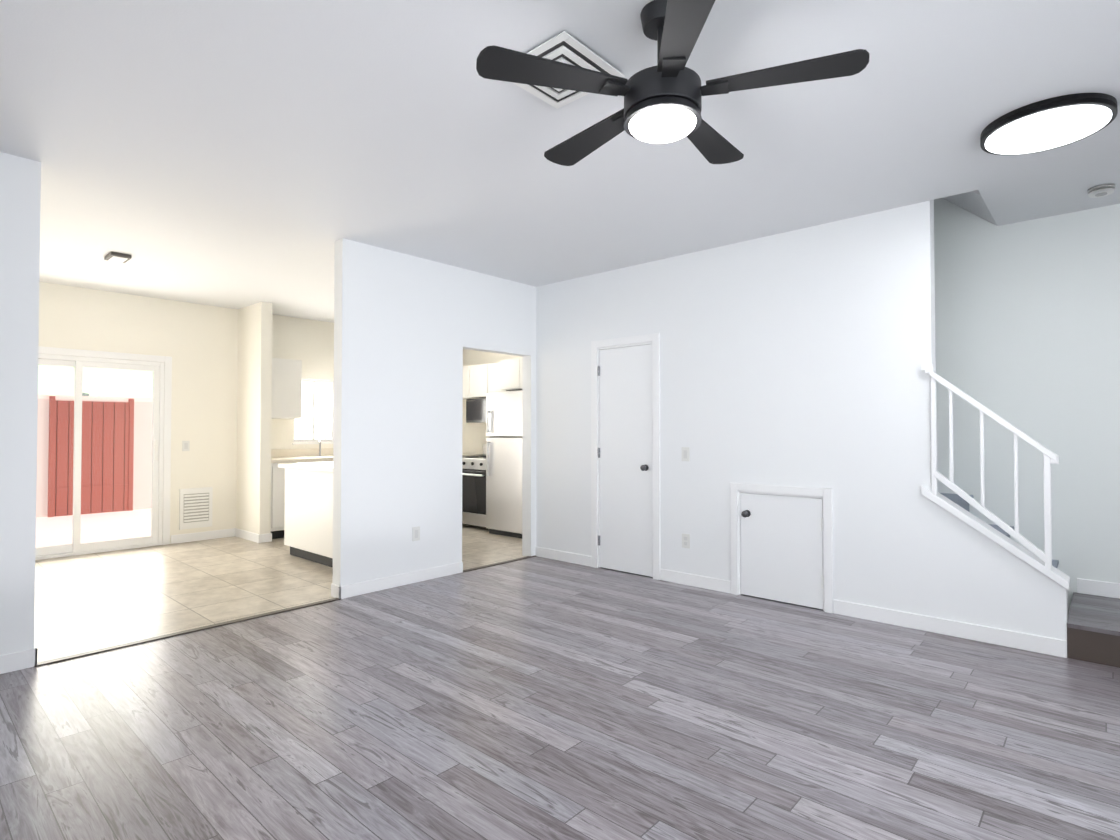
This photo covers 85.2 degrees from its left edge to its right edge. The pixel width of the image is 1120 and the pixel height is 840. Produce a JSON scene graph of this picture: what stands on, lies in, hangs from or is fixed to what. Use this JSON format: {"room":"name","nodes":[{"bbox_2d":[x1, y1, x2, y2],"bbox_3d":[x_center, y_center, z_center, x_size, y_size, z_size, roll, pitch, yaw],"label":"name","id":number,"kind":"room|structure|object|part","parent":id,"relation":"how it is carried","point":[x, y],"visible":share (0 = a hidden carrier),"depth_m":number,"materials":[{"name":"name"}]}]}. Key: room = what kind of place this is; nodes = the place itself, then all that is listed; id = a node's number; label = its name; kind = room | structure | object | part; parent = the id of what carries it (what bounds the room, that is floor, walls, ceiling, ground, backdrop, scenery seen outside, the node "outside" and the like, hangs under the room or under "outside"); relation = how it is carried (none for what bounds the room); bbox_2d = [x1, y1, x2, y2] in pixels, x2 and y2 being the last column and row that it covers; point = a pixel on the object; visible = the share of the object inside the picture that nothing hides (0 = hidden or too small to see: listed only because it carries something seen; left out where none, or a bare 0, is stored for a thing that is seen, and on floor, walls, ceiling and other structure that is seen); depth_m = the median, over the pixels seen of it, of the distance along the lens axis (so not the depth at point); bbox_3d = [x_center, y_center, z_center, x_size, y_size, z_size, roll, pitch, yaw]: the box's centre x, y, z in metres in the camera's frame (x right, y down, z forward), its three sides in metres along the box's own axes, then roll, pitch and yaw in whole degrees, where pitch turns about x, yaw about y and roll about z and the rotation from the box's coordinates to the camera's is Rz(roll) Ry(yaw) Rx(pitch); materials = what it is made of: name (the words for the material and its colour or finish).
{"room":"living room","nodes":[
{"label":"living room","id":0,"kind":"room"},
{"bbox_2d":[0,152,43,654],"bbox_3d":[-3.096,-0.044,3.016,0.120,2.700,0.760,-1,-1,42],"label":"wall","id":1,"kind":"structure","parent":0,"point":[21,291],"depth_m":3.20,"materials":[{"name":"white paint"}]},
{"bbox_2d":[0,644,37,673],"bbox_3d":[-3.603,1.246,2.329,0.013,0.095,2.453,-1,-1,42],"label":"baseboard","id":2,"kind":"structure","parent":1,"relation":"attached to","point":[16,661],"depth_m":3.18,"materials":[{"name":"white wood"}]},
{"bbox_2d":[44,282,331,543],"bbox_3d":[-3.952,0.028,7.226,0.120,2.700,6.140,-1,-1,42],"label":"wall","id":3,"kind":"structure","parent":0,"point":[200,340],"depth_m":6.91,"materials":[{"name":"white paint"}]},
{"bbox_2d":[35,346,171,559],"bbox_3d":[-4.880,0.325,6.158,0.120,2.070,1.620,-1,-1,42],"label":"sliding glass door","id":4,"kind":"structure","parent":3,"relation":"in","point":[161,446],"depth_m":6.42,"materials":[{"name":"white"}]},
{"bbox_2d":[182,441,189,450],"bbox_3d":[-4.205,0.291,6.843,0.008,0.115,0.072,-1,-1,42],"label":"light switch","id":5,"kind":"object","parent":3,"relation":"attached to","point":[185,445],"visible":1,"depth_m":6.84,"materials":[{"name":"white plastic"}]},
{"bbox_2d":[179,487,212,529],"bbox_3d":[-4.125,0.998,6.901,0.034,0.450,0.330,-1,-1,42],"label":"air vent","id":6,"kind":"object","parent":3,"relation":"in","point":[195,507],"visible":0.98,"depth_m":6.88,"materials":[{"name":"white plastic"}]},
{"bbox_2d":[171,528,235,543],"bbox_3d":[-4.080,1.326,6.962,0.013,0.095,0.650,-1,-1,42],"label":"baseboard","id":7,"kind":"structure","parent":3,"relation":"attached to","point":[181,538],"depth_m":6.96,"materials":[{"name":"white wood"}]},
{"bbox_2d":[271,358,301,418],"bbox_3d":[-3.468,-0.379,7.429,0.334,0.720,0.500,-1,-1,42],"label":"upper cabinet","id":8,"kind":"object","parent":3,"relation":"attached to","point":[286,388],"depth_m":7.36,"materials":[{"name":"white wood"}]},
{"bbox_2d":[271,449,332,456],"bbox_3d":[-2.841,0.427,8.349,0.020,0.100,2.728,-1,-1,42],"label":"backsplash","id":9,"kind":"structure","parent":3,"relation":"attached to","point":[274,452],"depth_m":7.80,"materials":[{"name":"beige tile"}]},
{"bbox_2d":[292,378,333,444],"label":"kitchen window","id":10,"kind":"structure","parent":3,"relation":"in","point":[312,440],"depth_m":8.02,"materials":[{"name":"white"}]},
{"bbox_2d":[463,366,475,398],"bbox_3d":[-1.234,-0.520,8.525,0.300,0.440,0.344,-1,-1,42],"label":"upper cabinet","id":11,"kind":"object","parent":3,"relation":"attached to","point":[466,369],"depth_m":8.33,"materials":[{"name":"white wood"}]},
{"bbox_2d":[471,364,486,397],"bbox_3d":[-0.983,-0.524,8.300,0.375,0.440,0.344,-1,-1,42],"label":"upper cabinet","id":12,"kind":"object","parent":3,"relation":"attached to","point":[480,380],"depth_m":8.17,"materials":[{"name":"white wood"}]},
{"bbox_2d":[466,398,485,422],"bbox_3d":[-0.875,-0.126,8.133,0.750,0.320,0.438,-1,-1,42],"label":"over-the-range microwave","id":13,"kind":"object","parent":12,"relation":"attached to","point":[476,410],"visible":0.27,"depth_m":8.10,"materials":[{"name":"silver metal"}]},
{"bbox_2d":[236,302,275,534],"bbox_3d":[-3.558,0.025,7.073,0.670,2.700,0.120,-1,-1,42],"label":"wall","id":14,"kind":"structure","parent":0,"point":[255,323],"depth_m":6.93,"materials":[{"name":"white paint"}]},
{"bbox_2d":[236,528,263,542],"bbox_3d":[-3.598,1.327,6.998,0.683,0.095,0.013,-1,-1,42],"label":"baseboard","id":15,"kind":"structure","parent":14,"relation":"attached to","point":[254,537],"depth_m":6.92,"materials":[{"name":"white wood"}]},
{"bbox_2d":[34,525,525,661],"bbox_3d":[-2.669,1.408,6.049,3.570,0.100,6.140,-1,-1,42],"label":"floor","id":16,"kind":"structure","parent":0,"point":[89,602],"depth_m":4.89,"materials":[{"name":"tile"}]},
{"bbox_2d":[34,555,535,666],"bbox_3d":[-1.524,1.331,4.665,0.055,0.007,3.830,-1,-1,42],"label":"threshold strip","id":17,"kind":"object","parent":16,"relation":"on","point":[181,633],"depth_m":3.81,"materials":[{"name":"brown"}]},
{"bbox_2d":[271,461,318,538],"bbox_3d":[-3.351,0.940,7.327,0.614,0.880,0.540,-1,-1,42],"label":"base cabinet","id":18,"kind":"object","parent":16,"relation":"on","point":[277,474],"depth_m":7.00,"materials":[{"name":"white wood"}]},
{"bbox_2d":[271,457,332,460],"bbox_3d":[-2.620,0.494,8.146,0.618,0.040,2.732,-1,-1,42],"label":"countertop","id":19,"kind":"structure","parent":18,"relation":"on","point":[272,458],"depth_m":7.30,"materials":[{"name":"beige stone"}]},
{"bbox_2d":[284,469,332,567],"bbox_3d":[-1.917,0.913,5.759,1.808,0.880,0.580,-1,-1,42],"label":"base cabinet","id":20,"kind":"object","parent":16,"relation":"on","point":[308,527],"depth_m":5.79,"materials":[{"name":"white wood"}]},
{"bbox_2d":[278,461,332,472],"bbox_3d":[-1.942,0.453,5.769,1.848,0.040,0.650,-1,-1,42],"label":"countertop","id":21,"kind":"structure","parent":20,"relation":"on","point":[315,467],"depth_m":5.81,"materials":[{"name":"white stone"}]},
{"bbox_2d":[462,444,488,528],"bbox_3d":[-0.973,0.847,8.007,0.750,1.030,0.675,-1,-1,42],"label":"range","id":22,"kind":"object","parent":16,"relation":"on","point":[474,491],"visible":0.35,"depth_m":7.72,"materials":[{"name":"silver metal"}]},
{"bbox_2d":[462,453,482,456],"bbox_3d":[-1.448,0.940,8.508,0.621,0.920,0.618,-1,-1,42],"label":"stovetop","id":23,"kind":"object","parent":22,"relation":"attached to","point":[465,454],"depth_m":8.45,"materials":[{"name":"white"}]},
{"bbox_2d":[486,390,522,538],"bbox_3d":[-0.416,0.522,7.458,0.720,1.720,0.755,-1,-1,42],"label":"fridge","id":24,"kind":"object","parent":16,"relation":"on","point":[504,414],"visible":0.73,"depth_m":7.23,"materials":[{"name":"white metal"}]},
{"bbox_2d":[328,238,535,585],"bbox_3d":[-0.991,-1.704,5.389,0.120,6.100,2.060,-1,-1,42],"label":"wall","id":25,"kind":"structure","parent":0,"point":[405,327],"depth_m":5.00,"materials":[{"name":"white paint"}]},
{"bbox_2d":[331,584,335,597],"bbox_3d":[-1.349,1.293,5.039,0.013,0.095,1.160,-1,-1,42],"label":"baseboard","id":26,"kind":"structure","parent":25,"relation":"attached to","point":[333,587],"depth_m":4.57,"materials":[{"name":"white wood"}]},
{"bbox_2d":[336,562,462,598],"bbox_3d":[-1.250,1.292,4.949,0.013,0.095,1.163,-1,-1,42],"label":"baseboard","id":27,"kind":"structure","parent":25,"relation":"attached to","point":[346,591],"depth_m":4.87,"materials":[{"name":"white wood"}]},
{"bbox_2d":[412,526,419,540],"bbox_3d":[-1.188,0.940,5.029,0.008,0.115,0.072,-1,-1,42],"label":"outlet","id":28,"kind":"object","parent":25,"relation":"attached to","point":[415,533],"visible":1,"depth_m":5.02,"materials":[{"name":"white plastic"}]},
{"bbox_2d":[487,362,510,391],"bbox_3d":[-0.704,-0.528,8.049,0.375,0.440,0.344,-1,-1,42],"label":"upper cabinet","id":29,"kind":"object","parent":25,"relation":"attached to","point":[492,368],"depth_m":7.97,"materials":[{"name":"white wood"}]},
{"bbox_2d":[499,358,518,390],"bbox_3d":[-0.450,-0.564,7.707,0.358,0.380,0.514,-1,-1,42],"label":"upper cabinet","id":30,"kind":"object","parent":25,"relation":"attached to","point":[508,368],"depth_m":7.52,"materials":[{"name":"white wood"}]},
{"bbox_2d":[0,556,1119,839],"bbox_3d":[0.298,1.337,1.953,6.320,0.100,7.410,-1,-1,42],"label":"floor","id":31,"kind":"structure","parent":0,"point":[536,698],"depth_m":2.58,"materials":[{"name":"laminate"}]},
{"bbox_2d":[1067,592,1119,667],"bbox_3d":[3.873,1.209,2.970,2.118,0.192,0.881,-1,-1,42],"label":"stair step","id":32,"kind":"structure","parent":31,"relation":"on","point":[1093,628],"depth_m":3.33,"materials":[{"name":"brown wood"}]},
{"bbox_2d":[0,0,1119,322],"bbox_3d":[-0.886,-3.011,3.381,9.890,3.245,7.840,-1,-1,42],"label":"ceiling","id":33,"kind":"structure","parent":0,"point":[236,154],"depth_m":2.98,"materials":[{"name":"white paint"}]},
{"bbox_2d":[104,251,131,262],"bbox_3d":[-3.656,-1.342,5.034,0.220,0.036,0.140,-1,-1,42],"label":"recessed light","id":34,"kind":"object","parent":33,"relation":"in","point":[117,257],"visible":1,"depth_m":4.99,"materials":[{"name":"grey"}]},
{"bbox_2d":[512,31,624,108],"bbox_3d":[0.002,-1.391,2.448,0.370,0.026,0.370,-1,-1,42],"label":"ceiling vent","id":35,"kind":"object","parent":33,"relation":"in","point":[564,47],"visible":0.5,"depth_m":2.36,"materials":[{"name":"white plastic"}]},
{"bbox_2d":[476,0,868,165],"bbox_3d":[0.363,-1.194,2.139,1.233,0.429,1.215,-1,-1,42],"label":"ceiling fan","id":36,"kind":"object","parent":33,"relation":"hanging from","point":[663,101],"visible":1,"depth_m":2.00,"materials":[{"name":"black metal"}]},
{"bbox_3d":[0.353,-1.215,2.103,0.266,0.389,0.266,-1,-1,42],"label":"motor","id":37,"kind":"part","parent":36,"relation":"part of","materials":[{"name":"black metal"}]},
{"bbox_2d":[980,93,1117,154],"bbox_3d":[2.274,-1.373,2.853,0.500,0.047,0.500,-1,-1,42],"label":"flush ceiling light","id":38,"kind":"object","parent":33,"relation":"attached to","point":[1049,123],"visible":1,"depth_m":2.78,"materials":[{"name":"black"}]},
{"bbox_2d":[1087,184,1114,197],"bbox_3d":[3.224,-1.362,3.626,0.124,0.042,0.124,-1,-1,42],"label":"smoke detector","id":39,"kind":"object","parent":33,"relation":"attached to","point":[1102,190],"visible":1,"depth_m":3.60,"materials":[{"name":"white plastic"}]},
{"bbox_2d":[536,198,1119,640],"bbox_3d":[2.347,-1.769,4.482,6.300,6.200,1.050,-1,-1,42],"label":"wall","id":40,"kind":"structure","parent":0,"point":[796,358],"depth_m":4.23,"materials":[{"name":"white paint"}]},
{"bbox_2d":[519,358,522,389],"bbox_3d":[-0.183,-0.568,7.467,0.360,0.380,0.514,-1,-1,42],"label":"upper cabinet","id":41,"kind":"object","parent":40,"relation":"attached to","point":[520,359],"depth_m":7.39,"materials":[{"name":"white wood"}]},
{"bbox_2d":[535,547,590,566],"bbox_3d":[0.025,1.307,5.840,0.720,0.095,0.013,-1,-1,42],"label":"baseboard","id":42,"kind":"structure","parent":40,"relation":"attached to","point":[580,559],"depth_m":5.82,"materials":[{"name":"white wood"}]},
{"bbox_2d":[591,333,659,579],"bbox_3d":[0.592,0.308,5.396,0.734,2.077,0.178,-1,-1,42],"label":"closet door","id":43,"kind":"structure","parent":40,"relation":"in","point":[625,454],"depth_m":5.37,"materials":[{"name":"white wood"}]},
{"bbox_2d":[682,533,689,548],"bbox_3d":[1.024,0.984,4.952,0.072,0.115,0.008,-1,-1,42],"label":"outlet","id":44,"kind":"object","parent":40,"relation":"attached to","point":[685,540],"visible":1,"depth_m":4.95,"materials":[{"name":"white plastic"}]},
{"bbox_2d":[682,447,689,460],"bbox_3d":[1.024,0.279,4.964,0.072,0.115,0.008,-1,-1,42],"label":"light switch","id":45,"kind":"object","parent":40,"relation":"attached to","point":[685,453],"visible":1,"depth_m":4.96,"materials":[{"name":"white plastic"}]},
{"bbox_2d":[660,569,730,593],"bbox_3d":[1.080,1.291,4.893,0.635,0.095,0.013,-1,-1,42],"label":"baseboard","id":46,"kind":"structure","parent":40,"relation":"attached to","point":[721,585],"depth_m":4.87,"materials":[{"name":"white wood"}]},
{"bbox_2d":[730,483,832,612],"bbox_3d":[1.621,0.905,4.462,0.749,0.852,0.178,-1,-1,42],"label":"access door","id":47,"kind":"structure","parent":40,"relation":"in","point":[781,543],"depth_m":4.42,"materials":[{"name":"white wood"}]},
{"bbox_2d":[833,599,1066,657],"bbox_3d":[2.336,1.271,3.765,1.232,0.095,0.013,-1,-1,42],"label":"baseboard","id":48,"kind":"structure","parent":40,"relation":"attached to","point":[1013,639],"depth_m":3.69,"materials":[{"name":"white wood"}]},
{"bbox_2d":[921,486,1069,589],"bbox_3d":[2.576,0.675,3.632,0.707,0.529,0.154,-1,-1,42],"label":"trim","id":49,"kind":"structure","parent":40,"relation":"attached to","point":[1056,575],"depth_m":3.57,"materials":[{"name":"white wood"}]},
{"bbox_2d":[921,364,1058,568],"bbox_3d":[2.525,0.241,3.603,0.660,1.189,0.044,-1,-1,42],"label":"stair railing","id":50,"kind":"object","parent":49,"relation":"on","point":[1050,457],"visible":0.98,"depth_m":3.59,"materials":[{"name":"white wood"}]},
{"bbox_2d":[940,493,1058,567],"bbox_3d":[1.592,-0.248,5.135,3.990,2.799,0.740,-1,-1,42],"label":"stair steps","id":51,"kind":"structure","parent":40,"relation":"attached to","point":[959,500],"depth_m":4.15,"materials":[{"name":"grey paint"}]},
{"bbox_2d":[1077,578,1119,598],"bbox_3d":[4.171,1.073,3.290,2.098,0.095,0.012,-1,-1,42],"label":"baseboard","id":52,"kind":"structure","parent":40,"relation":"attached to","point":[1084,586],"depth_m":3.92,"materials":[{"name":"white wood"}]},
{"label":"outside","id":53,"kind":"structure","parent":0,"visible":0},
{"bbox_2d":[36,508,150,547],"bbox_3d":[-8.111,1.504,10.465,10.430,0.100,20.000,-1,-1,42],"label":"ground","id":54,"kind":"structure","parent":53,"point":[136,517],"depth_m":7.99,"materials":[{"name":"beige concrete"}]},
{"bbox_2d":[48,396,133,516],"bbox_3d":[-7.181,0.545,9.350,0.075,1.780,1.040,-1,-1,42],"label":"fence","id":55,"kind":"object","parent":54,"relation":"on","point":[92,439],"depth_m":9.36,"materials":[{"name":"red wood"}]},
{"bbox_2d":[36,395,152,517],"bbox_3d":[-6.821,0.546,9.995,0.240,1.800,15.000,-1,-1,42],"label":"wall","id":56,"kind":"structure","parent":54,"relation":"on","point":[140,496],"depth_m":9.81,"materials":[{"name":"white paint"}]},
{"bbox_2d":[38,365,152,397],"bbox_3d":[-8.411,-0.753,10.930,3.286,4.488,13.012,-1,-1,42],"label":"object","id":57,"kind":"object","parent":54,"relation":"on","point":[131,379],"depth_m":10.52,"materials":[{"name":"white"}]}
]}

